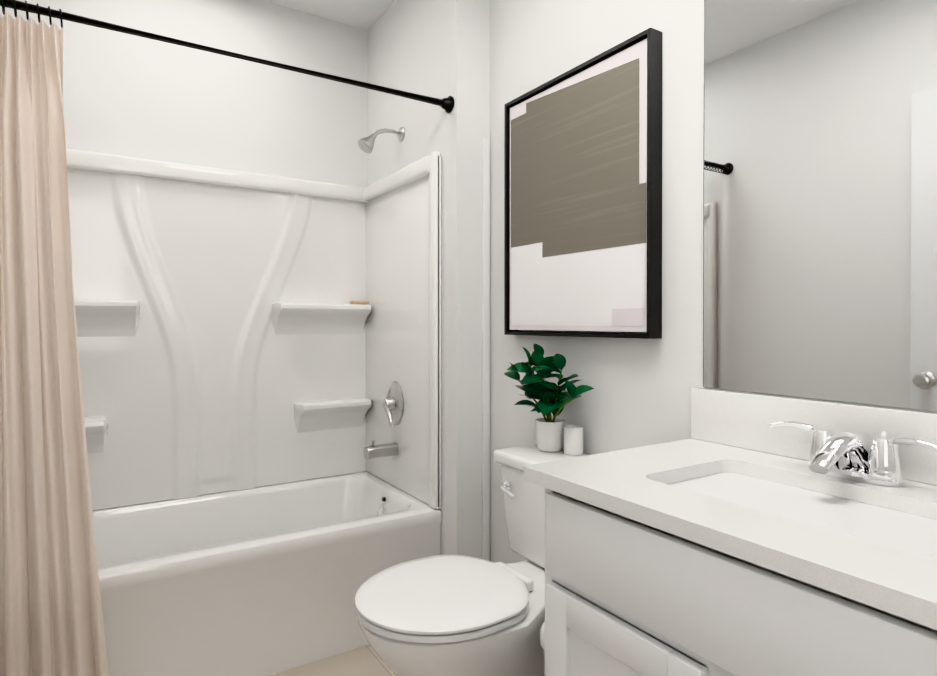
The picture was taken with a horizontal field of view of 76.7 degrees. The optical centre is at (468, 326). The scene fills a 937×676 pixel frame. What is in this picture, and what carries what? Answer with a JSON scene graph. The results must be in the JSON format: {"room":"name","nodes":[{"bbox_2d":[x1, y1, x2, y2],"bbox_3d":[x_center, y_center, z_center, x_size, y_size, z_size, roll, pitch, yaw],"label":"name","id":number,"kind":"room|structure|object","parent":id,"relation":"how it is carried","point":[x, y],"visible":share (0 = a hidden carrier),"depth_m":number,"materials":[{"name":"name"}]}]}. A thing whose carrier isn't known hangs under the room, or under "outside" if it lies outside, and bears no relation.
{"room":"bathroom","nodes":[
{"label":"bathroom","id":0,"kind":"room"},
{"bbox_2d":[0,0,367,186],"bbox_3d":[-1.034,-0.146,2.524,1.745,2.520,0.100,0,0,-33],"label":"wall","id":1,"kind":"structure","parent":0,"point":[127,95],"depth_m":2.46,"materials":[{"name":"white paint"}]},
{"bbox_2d":[263,0,395,29],"bbox_3d":[-0.185,-1.447,1.183,1.745,0.100,3.260,0,0,-33],"label":"ceiling","id":2,"kind":"structure","parent":0,"point":[365,14],"depth_m":2.62,"materials":[{"name":"white paint"}]},
{"bbox_2d":[269,644,395,675],"bbox_3d":[-0.185,1.173,1.201,1.745,0.100,3.260,0,0,-33],"label":"floor","id":3,"kind":"structure","parent":0,"point":[365,660],"depth_m":1.95,"materials":[{"name":"tile"}]},
{"bbox_2d":[66,127,441,675],"bbox_3d":[-0.877,0.137,2.146,1.398,1.960,0.706,0,0,-33],"label":"tub","id":4,"kind":"object","parent":3,"relation":"on","point":[260,362],"visible":0.85,"depth_m":2.35,"materials":[{"name":"white plastic"}]},
{"bbox_2d":[355,444,587,675],"bbox_3d":[0.058,0.749,1.554,0.725,0.743,0.430,0,0,-33],"label":"toilet","id":5,"kind":"object","parent":3,"relation":"on","point":[450,615],"visible":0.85,"depth_m":1.41,"materials":[{"name":"white ceramic"}]},
{"bbox_2d":[504,343,593,451],"bbox_3d":[0.240,0.213,1.797,0.197,0.324,0.311,0,0,-33],"label":"plant","id":6,"kind":"object","parent":5,"relation":"on","point":[553,398],"visible":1,"depth_m":1.77,"materials":[{"name":"green plant"}]},
{"bbox_2d":[564,425,582,454],"bbox_3d":[0.312,0.336,1.758,0.058,0.080,0.058,0,0,-33],"label":"candle","id":7,"kind":"object","parent":5,"relation":"on","point":[573,439],"visible":1,"depth_m":1.73,"materials":[{"name":"white wax"}]},
{"bbox_2d":[524,388,936,675],"bbox_3d":[0.558,0.639,0.965,0.538,0.972,0.835,0,0,-33],"label":"bathroom vanity","id":8,"kind":"object","parent":3,"relation":"on","point":[742,534],"visible":1,"depth_m":0.95,"materials":[{"name":"white paint"}]},
{"bbox_2d":[368,0,489,558],"bbox_3d":[-0.199,-0.146,2.517,0.145,2.520,0.810,0,0,-33],"label":"wall","id":9,"kind":"structure","parent":0,"point":[439,49],"depth_m":2.19,"materials":[{"name":"white paint"}]},
{"bbox_2d":[482,138,489,560],"bbox_3d":[0.065,0.209,2.201,0.030,1.815,0.010,0,0,-33],"label":"trim","id":10,"kind":"structure","parent":9,"relation":"attached to","point":[485,348],"depth_m":2.19,"materials":[{"name":"white paint"}]},
{"bbox_2d":[540,621,544,675],"bbox_3d":[0.253,0.908,1.354,0.181,0.427,0.181,0,0,-33],"label":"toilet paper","id":11,"kind":"object","parent":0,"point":[542,635],"visible":0.15,"depth_m":1.34,"materials":[{"name":"white paper"}]},
{"bbox_2d":[490,0,936,563],"bbox_3d":[0.536,-0.140,1.592,0.100,2.520,3.160,0,0,-33],"label":"wall","id":12,"kind":"structure","parent":0,"point":[638,394],"depth_m":1.69,"materials":[{"name":"white paint"}]},
{"bbox_2d":[504,27,662,338],"bbox_3d":[0.315,-0.370,1.799,0.046,0.798,0.635,0,0,-33],"label":"picture frame","id":13,"kind":"object","parent":12,"relation":"attached to","point":[582,196],"visible":1,"depth_m":1.72,"materials":[{"name":"black"}]},
{"bbox_2d":[703,0,936,410],"bbox_3d":[0.790,-0.394,1.092,0.005,1.084,0.816,0,0,-33],"label":"mirror","id":14,"kind":"object","parent":12,"relation":"attached to","point":[820,201],"visible":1,"depth_m":1.20,"materials":[{"name":"clear glass"}]},
{"bbox_3d":[-0.851,-0.134,0.708,0.100,2.520,3.160,0,0,-33],"label":"wall","id":15,"kind":"structure","parent":0,"visible":0},
{"bbox_2d":[0,0,453,675],"bbox_3d":[-0.655,0.114,1.797,1.398,1.910,0.067,0,0,-33],"label":"shower curtain","id":16,"kind":"object","parent":15,"relation":"attached to","point":[50,612],"visible":1,"depth_m":1.51,"materials":[{"name":"beige fabric"}]}
]}

